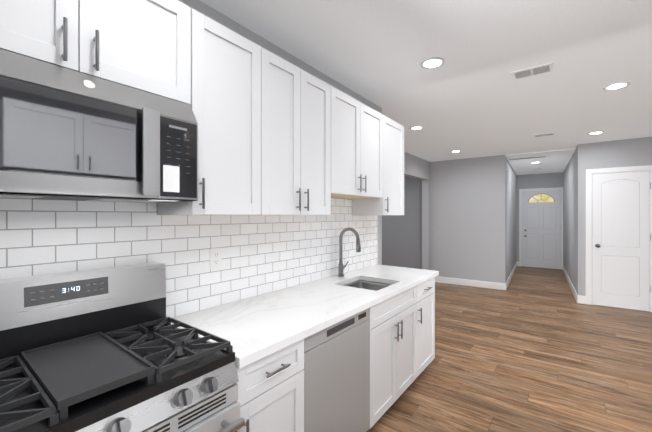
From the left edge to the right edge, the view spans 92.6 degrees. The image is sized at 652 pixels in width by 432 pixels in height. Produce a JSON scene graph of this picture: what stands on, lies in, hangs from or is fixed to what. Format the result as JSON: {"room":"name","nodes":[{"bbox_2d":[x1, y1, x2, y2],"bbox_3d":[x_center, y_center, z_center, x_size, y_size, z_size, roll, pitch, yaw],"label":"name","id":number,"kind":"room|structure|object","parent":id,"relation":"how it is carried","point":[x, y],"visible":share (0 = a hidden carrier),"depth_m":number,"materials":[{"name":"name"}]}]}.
{"room":"kitchen","nodes":[
{"label":"kitchen","id":0,"kind":"room"},
{"bbox_2d":[178,0,651,311],"bbox_3d":[1.763,0.127,3.584,9.000,2.600,13.192,0,0,37],"label":"wall","id":1,"kind":"structure","parent":0,"point":[459,218],"depth_m":6.32,"materials":[{"name":"grey paint"}]},
{"bbox_2d":[0,0,190,104],"bbox_3d":[-0.919,-0.677,1.101,0.357,0.415,0.766,0,0,37],"label":"wall cabinet","id":2,"kind":"object","parent":1,"relation":"attached to","point":[143,45],"visible":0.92,"depth_m":1.09,"materials":[{"name":"white wood"}]},
{"bbox_2d":[0,49,197,202],"bbox_3d":[-0.893,-0.263,1.078,0.412,0.407,0.758,0,0,37],"label":"microwave","id":3,"kind":"object","parent":1,"relation":"attached to","point":[68,134],"visible":1,"depth_m":0.99,"materials":[{"name":"silver metal"}]},
{"bbox_2d":[0,198,377,317],"bbox_3d":[-0.560,0.194,1.860,0.007,0.700,3.630,0,0,37],"label":"backsplash","id":4,"kind":"structure","parent":1,"relation":"attached to","point":[263,254],"depth_m":1.64,"materials":[{"name":"tile"}]},
{"bbox_2d":[210,248,221,268],"bbox_3d":[-0.624,0.240,1.764,0.007,0.116,0.072,0,0,37],"label":"electrical outlet","id":5,"kind":"object","parent":4,"relation":"attached to","point":[215,258],"visible":1,"depth_m":1.76,"materials":[{"name":"white plastic"}]},
{"bbox_2d":[157,8,260,214],"bbox_3d":[-0.568,-0.445,1.559,0.357,0.880,0.379,0,0,37],"label":"wall cabinet","id":6,"kind":"object","parent":1,"relation":"attached to","point":[225,105],"visible":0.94,"depth_m":1.46,"materials":[{"name":"white wood"}]},
{"bbox_2d":[261,47,330,214],"bbox_3d":[-0.267,-0.445,1.952,0.357,0.880,0.608,0,0,37],"label":"wall cabinet","id":7,"kind":"object","parent":1,"relation":"attached to","point":[295,140],"visible":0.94,"depth_m":1.82,"materials":[{"name":"white wood"}]},
{"bbox_2d":[331,86,382,198],"bbox_3d":[0.150,-0.521,2.497,0.357,0.728,0.760,0,0,37],"label":"wall cabinet","id":8,"kind":"object","parent":1,"relation":"attached to","point":[356,149],"visible":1,"depth_m":2.37,"materials":[{"name":"white wood"}]},
{"bbox_2d":[352,115,403,214],"bbox_3d":[0.521,-0.446,2.981,0.357,0.880,0.455,0,0,37],"label":"wall cabinet","id":9,"kind":"object","parent":1,"relation":"attached to","point":[391,202],"visible":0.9,"depth_m":2.87,"materials":[{"name":"white wood"}]},
{"bbox_2d":[435,276,493,288],"bbox_3d":[2.754,1.359,6.431,1.230,0.130,0.113,0,0,37],"label":"baseboard","id":10,"kind":"structure","parent":1,"relation":"attached to","point":[475,283],"depth_m":6.36,"materials":[{"name":"white wood"}]},
{"bbox_2d":[494,261,518,289],"bbox_3d":[4.434,1.358,7.410,0.197,0.130,3.511,0,0,37],"label":"baseboard","id":11,"kind":"structure","parent":1,"relation":"attached to","point":[501,286],"depth_m":6.07,"materials":[{"name":"white wood"}]},
{"bbox_2d":[519,187,562,269],"bbox_3d":[5.895,0.330,8.526,1.027,2.184,0.071,0,0,37],"label":"door frame","id":12,"kind":"structure","parent":1,"relation":"attached to","point":[521,191],"depth_m":8.70,"materials":[{"name":"white wood"}]},
{"bbox_2d":[523,191,560,268],"bbox_3d":[5.880,0.368,8.499,0.868,2.092,0.120,0,0,37],"label":"front door","id":13,"kind":"structure","parent":1,"relation":"in","point":[541,229],"depth_m":8.51,"materials":[{"name":"white paint"}]},
{"bbox_2d":[563,266,578,302],"bbox_3d":[5.196,1.359,6.683,0.225,0.130,3.843,0,0,37],"label":"baseboard","id":14,"kind":"structure","parent":1,"relation":"attached to","point":[576,296],"depth_m":5.95,"materials":[{"name":"white wood"}]},
{"bbox_2d":[585,165,651,311],"bbox_3d":[4.538,0.336,4.806,0.818,2.179,0.018,0,0,34],"label":"door frame","id":15,"kind":"structure","parent":1,"relation":"attached to","point":[588,275],"depth_m":4.99,"materials":[{"name":"white wood"}]},
{"bbox_2d":[592,171,650,310],"bbox_3d":[4.523,0.374,4.780,0.658,2.087,0.109,0,0,37],"label":"door","id":16,"kind":"structure","parent":1,"relation":"in","point":[621,236],"depth_m":4.80,"materials":[{"name":"white wood"}]},
{"bbox_2d":[200,0,651,174],"bbox_3d":[1.719,-1.214,3.937,10.100,0.120,14.500,0,0,37],"label":"ceiling","id":17,"kind":"structure","parent":0,"point":[470,97],"depth_m":2.39,"materials":[{"name":"paint"}]},
{"bbox_2d":[410,126,423,129],"bbox_3d":[1.207,-1.169,4.140,0.180,0.008,0.180,0,0,37],"label":"recessed light","id":18,"kind":"object","parent":17,"relation":"in","point":[416,127],"visible":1,"depth_m":4.12,"materials":[{"name":"white plastic"}]},
{"bbox_2d":[420,57,444,68],"bbox_3d":[0.816,-1.168,2.386,0.180,0.008,0.180,0,0,37],"label":"recessed light","id":19,"kind":"object","parent":17,"relation":"in","point":[433,63],"visible":1,"depth_m":2.38,"materials":[{"name":"white plastic"}]},
{"bbox_2d":[509,156,545,159],"bbox_3d":[4.008,-1.151,6.216,0.620,0.008,0.090,0,0,32],"label":"ceiling vent","id":20,"kind":"object","parent":17,"relation":"in","point":[528,158],"visible":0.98,"depth_m":6.21,"materials":[{"name":"white metal"}]},
{"bbox_2d":[511,62,552,79],"bbox_3d":[1.671,-1.168,2.525,0.275,0.007,0.170,0,0,37],"label":"ceiling vent","id":21,"kind":"object","parent":17,"relation":"in","point":[533,71],"visible":1,"depth_m":2.51,"materials":[{"name":"white metal"}]},
{"bbox_2d":[533,132,555,136],"bbox_3d":[3.156,-1.170,4.498,0.260,0.007,0.140,0,0,37],"label":"ceiling vent","id":22,"kind":"object","parent":17,"relation":"in","point":[546,134],"visible":1,"depth_m":4.47,"materials":[{"name":"white metal"}]},
{"bbox_2d":[588,131,603,134],"bbox_3d":[3.805,-1.170,4.392,0.180,0.008,0.180,0,0,37],"label":"recessed light","id":23,"kind":"object","parent":17,"relation":"in","point":[596,132],"visible":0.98,"depth_m":4.37,"materials":[{"name":"white plastic"}]},
{"bbox_2d":[603,82,629,89],"bbox_3d":[2.618,-1.168,2.808,0.180,0.008,0.180,0,0,37],"label":"recessed light","id":24,"kind":"object","parent":17,"relation":"in","point":[615,86],"visible":1,"depth_m":2.80,"materials":[{"name":"white plastic"}]},
{"bbox_2d":[367,266,651,431],"bbox_3d":[1.719,1.476,3.939,10.100,0.100,14.500,0,0,37],"label":"floor","id":25,"kind":"structure","parent":0,"point":[531,349],"depth_m":2.95,"materials":[{"name":"wood"}]},
{"bbox_2d":[0,262,244,431],"bbox_3d":[-0.765,0.825,0.981,0.712,1.208,0.758,0,0,37],"label":"range","id":26,"kind":"object","parent":25,"relation":"on","point":[109,349],"visible":1,"depth_m":1.03,"materials":[{"name":"silver metal"}]},
{"bbox_2d":[236,339,303,431],"bbox_3d":[-0.449,0.991,1.469,0.657,0.874,0.379,0,0,37],"label":"base cabinet","id":27,"kind":"object","parent":25,"relation":"on","point":[270,392],"visible":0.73,"depth_m":1.30,"materials":[{"name":"white wood"}]},
{"bbox_2d":[303,308,368,431],"bbox_3d":[-0.155,0.993,1.868,0.603,0.870,0.604,0,0,37],"label":"dishwasher","id":28,"kind":"object","parent":25,"relation":"on","point":[336,377],"visible":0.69,"depth_m":1.66,"materials":[{"name":"silver metal"}]},
{"bbox_2d":[369,286,415,428],"bbox_3d":[0.269,0.990,2.407,0.657,0.874,0.760,0,0,37],"label":"base cabinet","id":29,"kind":"object","parent":25,"relation":"on","point":[392,349],"visible":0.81,"depth_m":2.17,"materials":[{"name":"white wood"}]},
{"bbox_2d":[171,264,438,368],"bbox_3d":[0.115,0.533,2.214,0.646,0.038,2.248,0,0,37],"label":"countertop","id":30,"kind":"structure","parent":29,"relation":"on","point":[254,329],"depth_m":1.69,"materials":[{"name":"white stone"}]},
{"bbox_2d":[338,227,360,276],"bbox_3d":[0.204,0.303,2.602,0.223,0.419,0.091,0,0,37],"label":"faucet","id":31,"kind":"object","parent":30,"relation":"on","point":[341,267],"visible":1,"depth_m":2.62,"materials":[{"name":"silver metal"}]},
{"bbox_2d":[343,280,392,290],"bbox_3d":[0.320,0.650,2.415,0.410,0.196,0.450,0,0,37],"label":"sink","id":32,"kind":"object","parent":30,"relation":"in","point":[370,285],"depth_m":2.62,"materials":[{"name":"silver metal"}]},
{"bbox_2d":[416,277,434,377],"bbox_3d":[0.640,0.990,2.891,0.657,0.874,0.455,0,0,37],"label":"base cabinet","id":33,"kind":"object","parent":25,"relation":"on","point":[425,324],"visible":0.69,"depth_m":2.70,"materials":[{"name":"white wood"}]}
]}

